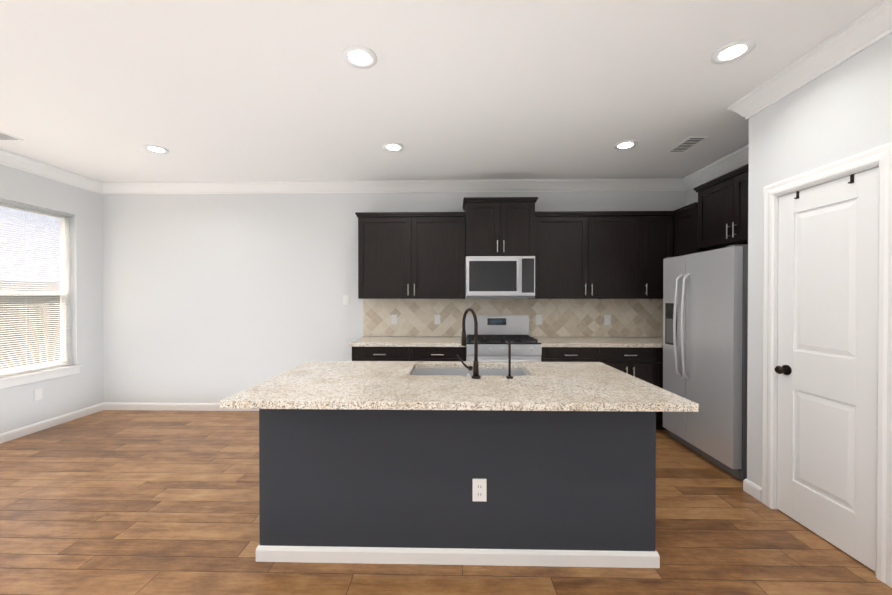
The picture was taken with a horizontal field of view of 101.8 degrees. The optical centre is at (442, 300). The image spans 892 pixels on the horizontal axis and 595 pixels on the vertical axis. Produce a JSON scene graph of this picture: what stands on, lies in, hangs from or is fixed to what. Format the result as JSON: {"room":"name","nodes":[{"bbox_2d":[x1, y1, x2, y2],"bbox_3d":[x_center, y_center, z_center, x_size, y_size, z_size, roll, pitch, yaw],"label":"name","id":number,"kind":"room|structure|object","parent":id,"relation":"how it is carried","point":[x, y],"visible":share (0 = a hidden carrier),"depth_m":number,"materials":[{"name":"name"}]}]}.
{"room":"kitchen","nodes":[
{"label":"kitchen","id":0,"kind":"room"},
{"bbox_2d":[0,164,103,433],"bbox_3d":[-4.335,-0.010,0.602,0.150,2.775,7.730,0,0,1],"label":"wall","id":1,"kind":"structure","parent":0,"point":[20,407],"depth_m":4.14,"materials":[{"name":"grey paint"}]},
{"bbox_2d":[34,388,41,400],"bbox_3d":[-4.188,0.977,3.755,0.008,0.116,0.072,0,0,1],"label":"outlet","id":2,"kind":"object","parent":1,"relation":"attached to","point":[37,394],"visible":1,"depth_m":3.75,"materials":[{"name":"white plastic"}]},
{"bbox_2d":[0,203,82,388],"bbox_3d":[-4.256,-0.062,3.215,0.165,1.815,1.940,0,0,1],"label":"window","id":3,"kind":"structure","parent":1,"relation":"in","point":[64,293],"depth_m":3.93,"materials":[{"name":"white plastic"}]},
{"bbox_2d":[0,199,72,376],"bbox_3d":[-4.245,-0.113,3.215,0.040,1.708,1.844,0,0,1],"label":"window blinds","id":4,"kind":"object","parent":3,"relation":"attached to","point":[25,206],"visible":1,"depth_m":3.75,"materials":[{"name":"white plastic"}]},
{"bbox_2d":[0,148,103,193],"bbox_3d":[-4.217,-1.335,0.591,0.086,0.124,7.730,0,0,1],"label":"crown molding","id":5,"kind":"structure","parent":1,"relation":"attached to","point":[7,158],"depth_m":3.81,"materials":[{"name":"white wood"}]},
{"bbox_2d":[0,403,103,443],"bbox_3d":[-4.253,1.332,0.608,0.014,0.090,7.730,0,0,1],"label":"baseboard","id":6,"kind":"structure","parent":1,"relation":"attached to","point":[29,429],"depth_m":3.84,"materials":[{"name":"white wood"}]},
{"bbox_2d":[103,191,685,402],"bbox_3d":[-0.641,-0.035,4.463,7.370,2.775,0.150,0,0,1],"label":"wall","id":7,"kind":"structure","parent":0,"point":[212,298],"depth_m":4.43,"materials":[{"name":"grey paint"}]},
{"bbox_2d":[104,402,258,410],"bbox_3d":[-2.540,1.308,4.430,3.214,0.090,0.014,0,0,1],"label":"baseboard","id":8,"kind":"structure","parent":7,"relation":"attached to","point":[107,405],"depth_m":4.44,"materials":[{"name":"white wood"}]},
{"bbox_2d":[343,295,348,304],"bbox_3d":[-1.168,-0.002,4.394,0.072,0.116,0.008,0,0,1],"label":"switch plate","id":9,"kind":"object","parent":7,"relation":"attached to","point":[345,299],"visible":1,"depth_m":4.39,"materials":[{"name":"white plastic"}]},
{"bbox_2d":[100,178,683,194],"bbox_3d":[-0.599,-1.358,4.335,6.980,0.124,0.086,0,0,1],"label":"crown molding","id":10,"kind":"structure","parent":7,"relation":"attached to","point":[644,184],"depth_m":4.33,"materials":[{"name":"white wood"}]},
{"bbox_2d":[355,212,464,298],"bbox_3d":[-0.352,-0.496,4.190,1.222,0.958,0.372,0,0,1],"label":"upper cabinet","id":11,"kind":"object","parent":7,"relation":"attached to","point":[411,255],"visible":1,"depth_m":4.04,"materials":[{"name":"brown wood"}]},
{"bbox_2d":[462,197,537,256],"bbox_3d":[0.640,-0.803,4.141,0.806,0.633,0.422,0,0,1],"label":"upper cabinet","id":12,"kind":"object","parent":7,"relation":"attached to","point":[499,226],"visible":0.96,"depth_m":3.97,"materials":[{"name":"brown wood"}]},
{"bbox_2d":[465,256,534,297],"bbox_3d":[0.640,-0.252,4.129,0.754,0.461,0.453,0,0,1],"label":"microwave","id":13,"kind":"object","parent":12,"relation":"attached to","point":[499,276],"visible":0.98,"depth_m":3.94,"materials":[{"name":"silver metal"}]},
{"bbox_2d":[363,299,662,336],"bbox_3d":[0.960,0.212,4.004,3.848,0.453,0.700,0,0,1],"label":"tile backsplash","id":14,"kind":"structure","parent":7,"relation":"attached to","point":[585,317],"depth_m":4.34,"materials":[{"name":"tile"}]},
{"bbox_2d":[391,315,396,323],"bbox_3d":[-0.578,0.234,4.374,0.072,0.116,0.008,0,0,1],"label":"outlet","id":15,"kind":"object","parent":14,"relation":"attached to","point":[393,319],"visible":1,"depth_m":4.37,"materials":[{"name":"white plastic"}]},
{"bbox_2d":[434,315,439,323],"bbox_3d":[-0.058,0.234,4.362,0.072,0.116,0.008,0,0,1],"label":"outlet","id":16,"kind":"object","parent":14,"relation":"attached to","point":[436,319],"visible":1,"depth_m":4.36,"materials":[{"name":"white plastic"}]},
{"bbox_2d":[536,315,541,323],"bbox_3d":[1.162,0.234,4.336,0.072,0.116,0.008,0,0,1],"label":"outlet","id":17,"kind":"object","parent":14,"relation":"attached to","point":[538,319],"visible":1,"depth_m":4.33,"materials":[{"name":"white plastic"}]},
{"bbox_2d":[604,315,610,324],"bbox_3d":[1.972,0.234,4.319,0.072,0.116,0.008,0,0,1],"label":"outlet","id":18,"kind":"object","parent":14,"relation":"attached to","point":[607,319],"visible":1,"depth_m":4.32,"materials":[{"name":"white plastic"}]},
{"bbox_2d":[535,211,635,298],"bbox_3d":[1.644,-0.485,4.164,1.242,0.935,0.338,0,0,1],"label":"upper cabinet","id":19,"kind":"object","parent":7,"relation":"attached to","point":[601,254],"depth_m":4.00,"materials":[{"name":"brown wood"}]},
{"bbox_2d":[636,211,671,298],"bbox_3d":[2.353,-0.484,4.115,0.426,0.935,0.406,0,0,1],"label":"upper cabinet","id":20,"kind":"object","parent":7,"relation":"attached to","point":[653,228],"depth_m":3.98,"materials":[{"name":"brown wood"}]},
{"bbox_2d":[0,0,883,181],"bbox_3d":[-0.726,-1.457,0.514,7.370,0.120,8.030,0,0,1],"label":"ceiling","id":21,"kind":"structure","parent":0,"point":[216,90],"depth_m":2.37,"materials":[{"name":"white paint"}]},
{"bbox_2d":[0,131,22,140],"bbox_3d":[-3.856,-1.409,3.118,0.320,0.009,0.160,0,0,1],"label":"ceiling vent","id":22,"kind":"object","parent":21,"relation":"in","point":[5,136],"visible":1,"depth_m":3.15,"materials":[{"name":"white"}]},
{"bbox_2d":[143,145,168,153],"bbox_3d":[-2.679,-1.412,3.393,0.196,0.006,0.196,0,0,1],"label":"recessed light","id":23,"kind":"object","parent":21,"relation":"in","point":[156,149],"visible":0.98,"depth_m":3.39,"materials":[{"name":"white plastic"}]},
{"bbox_2d":[342,45,376,68],"bbox_3d":[-0.477,-1.403,2.095,0.196,0.006,0.196,0,0,1],"label":"recessed light","id":24,"kind":"object","parent":21,"relation":"in","point":[359,56],"visible":1,"depth_m":2.09,"materials":[{"name":"white plastic"}]},
{"bbox_2d":[383,142,403,151],"bbox_3d":[-0.450,-1.411,3.345,0.196,0.006,0.196,0,0,1],"label":"recessed light","id":25,"kind":"object","parent":21,"relation":"in","point":[393,147],"visible":1,"depth_m":3.34,"materials":[{"name":"white plastic"}]},
{"bbox_2d":[614,140,637,149],"bbox_3d":[1.670,-1.411,3.299,0.196,0.006,0.196,0,0,1],"label":"recessed light","id":26,"kind":"object","parent":21,"relation":"in","point":[627,144],"visible":1,"depth_m":3.30,"materials":[{"name":"white plastic"}]},
{"bbox_2d":[667,136,707,151],"bbox_3d":[2.220,-1.410,3.287,0.160,0.009,0.320,0,0,1],"label":"ceiling vent","id":27,"kind":"object","parent":21,"relation":"in","point":[689,142],"visible":1,"depth_m":3.25,"materials":[{"name":"white metal"}]},
{"bbox_2d":[711,39,754,63],"bbox_3d":[1.643,-1.403,2.049,0.196,0.006,0.196,0,0,1],"label":"recessed light","id":28,"kind":"object","parent":21,"relation":"in","point":[732,51],"visible":1,"depth_m":2.04,"materials":[{"name":"white plastic"}]},
{"bbox_2d":[0,410,891,594],"bbox_3d":[-0.726,1.438,0.533,7.370,0.120,8.030,0,0,1],"label":"floor","id":29,"kind":"structure","parent":0,"point":[134,502],"depth_m":2.10,"materials":[{"name":"brown wood"}]},
{"bbox_2d":[349,336,465,360],"bbox_3d":[-0.354,0.898,4.053,1.218,0.915,0.662,0,0,1],"label":"base cabinet","id":30,"kind":"object","parent":29,"relation":"on","point":[407,348],"visible":0.15,"depth_m":3.76,"materials":[{"name":"brown wood"}]},
{"bbox_2d":[256,365,659,567],"bbox_3d":[0.075,0.924,2.252,2.088,0.885,0.767,0,0,1],"label":"kitchen island","id":31,"kind":"object","parent":29,"relation":"on","point":[376,462],"depth_m":1.88,"materials":[{"name":"grey paint"}]},
{"bbox_2d":[220,373,698,412],"bbox_3d":[0.066,0.467,1.876,2.110,0.035,0.558,0,0,1],"label":"island countertop","id":32,"kind":"structure","parent":31,"relation":"on","point":[430,392],"depth_m":1.75,"materials":[{"name":"beige stone"}]},
{"bbox_2d":[457,308,480,378],"bbox_3d":[0.154,0.247,2.152,0.135,0.400,0.200,0,0,1],"label":"gooseneck faucet","id":33,"kind":"object","parent":32,"relation":"on","point":[474,368],"visible":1,"depth_m":2.08,"materials":[{"name":"black metal"}]},
{"bbox_2d":[506,340,512,378],"bbox_3d":[0.387,0.341,2.099,0.040,0.212,0.084,0,0,1],"label":"tap","id":34,"kind":"object","parent":32,"relation":"on","point":[509,376],"visible":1,"depth_m":2.07,"materials":[{"name":"black metal"}]},
{"bbox_2d":[473,479,486,501],"bbox_3d":[0.193,0.984,1.876,0.072,0.116,0.008,0,0,1],"label":"outlet","id":35,"kind":"object","parent":31,"relation":"attached to","point":[479,489],"visible":1,"depth_m":1.87,"materials":[{"name":"white plastic"}]},
{"bbox_2d":[465,315,541,361],"bbox_3d":[0.637,0.768,3.984,0.760,1.175,0.702,0,0,1],"label":"range","id":36,"kind":"object","parent":29,"relation":"on","point":[496,333],"visible":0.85,"depth_m":3.82,"materials":[{"name":"silver metal"}]},
{"bbox_2d":[541,349,608,364],"bbox_3d":[1.352,0.918,4.034,0.662,0.876,0.628,0,0,1],"label":"base cabinet","id":37,"kind":"object","parent":29,"relation":"on","point":[548,355],"depth_m":3.72,"materials":[{"name":"brown wood"}]},
{"bbox_2d":[609,349,666,429],"bbox_3d":[1.920,0.918,4.021,0.724,0.876,0.628,0,0,1],"label":"base cabinet","id":38,"kind":"object","parent":29,"relation":"on","point":[641,358],"depth_m":3.71,"materials":[{"name":"brown wood"}]},
{"bbox_2d":[533,337,662,348],"bbox_3d":[1.951,0.459,4.008,1.861,0.038,0.647,0,0,1],"label":"countertop","id":39,"kind":"structure","parent":38,"relation":"on","point":[546,342],"depth_m":3.78,"materials":[{"name":"beige stone"}]},
{"bbox_2d":[663,245,747,478],"bbox_3d":[2.488,0.471,3.153,0.751,1.780,0.900,0,0,1],"label":"refrigerator","id":40,"kind":"object","parent":29,"relation":"on","point":[705,326],"visible":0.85,"depth_m":2.96,"materials":[{"name":"grey metal"}]},
{"bbox_2d":[686,162,748,205],"bbox_3d":[2.948,-0.028,3.435,0.150,2.775,1.750,0,0,1],"label":"wall","id":41,"kind":"structure","parent":0,"point":[691,195],"depth_m":4.16,"materials":[{"name":"grey paint"}]},
{"bbox_2d":[672,202,715,256],"bbox_3d":[2.675,-0.482,3.795,0.404,0.935,0.394,0,0,1],"label":"upper cabinet","id":42,"kind":"object","parent":41,"relation":"attached to","point":[684,219],"depth_m":3.78,"materials":[{"name":"brown wood"}]},
{"bbox_2d":[684,145,748,190],"bbox_3d":[2.828,-1.352,3.374,0.086,0.124,1.640,0,0,1],"label":"crown molding","id":43,"kind":"structure","parent":41,"relation":"attached to","point":[740,157],"depth_m":3.72,"materials":[{"name":"white"}]},
{"bbox_2d":[694,164,748,248],"bbox_3d":[2.678,-0.809,3.139,0.371,0.610,0.955,0,0,1],"label":"upper cabinet","id":44,"kind":"object","parent":41,"relation":"attached to","point":[722,211],"visible":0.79,"depth_m":3.25,"materials":[{"name":"brown wood"}]},
{"bbox_2d":[747,33,891,487],"bbox_3d":[2.524,-0.004,-0.422,0.830,2.775,5.980,0,0,1],"label":"wall","id":45,"kind":"structure","parent":0,"point":[843,110],"depth_m":2.17,"materials":[{"name":"grey paint"}]},
{"bbox_2d":[743,478,761,493],"bbox_3d":[2.507,1.320,2.585,0.694,0.090,0.014,0,0,1],"label":"baseboard","id":46,"kind":"structure","parent":45,"relation":"attached to","point":[754,490],"depth_m":2.53,"materials":[{"name":"white wood"}]},
{"bbox_2d":[727,0,891,119],"bbox_3d":[2.068,-1.329,-0.332,0.086,0.124,5.976,0,0,1],"label":"crown molding","id":47,"kind":"structure","parent":45,"relation":"attached to","point":[872,26],"depth_m":2.02,"materials":[{"name":"white wood"}]},
{"bbox_2d":[762,142,891,587],"bbox_3d":[2.222,0.305,2.072,0.152,2.126,0.736,0,0,1],"label":"door frame","id":48,"kind":"structure","parent":45,"relation":"attached to","point":[881,155],"depth_m":1.80,"materials":[{"name":"white wood"}]},
{"bbox_2d":[775,167,878,570],"bbox_3d":[2.162,0.347,2.070,0.097,2.026,0.568,0,0,1],"label":"pantry door","id":49,"kind":"structure","parent":45,"relation":"in","point":[826,369],"depth_m":2.03,"materials":[{"name":"white paint"}]},
{"label":"outside","id":50,"kind":"structure","parent":0,"visible":0},
{"bbox_3d":[-17.149,1.673,5.225,25.630,0.050,40.000,0,0,1],"label":"ground","id":51,"kind":"structure","parent":50,"visible":0},
{"bbox_2d":[0,303,59,369],"bbox_3d":[-6.536,0.850,4.990,0.120,1.600,30.090,0,0,1],"label":"fence","id":52,"kind":"object","parent":51,"relation":"on","point":[44,312],"depth_m":5.75,"materials":[{"name":"brown wood"}]},
{"bbox_2d":[0,206,59,305],"bbox_3d":[-12.340,-0.801,5.105,8.450,4.900,22.600,0,0,1],"label":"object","id":53,"kind":"structure","parent":51,"relation":"on","point":[42,224],"depth_m":8.25,"materials":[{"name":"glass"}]}
]}

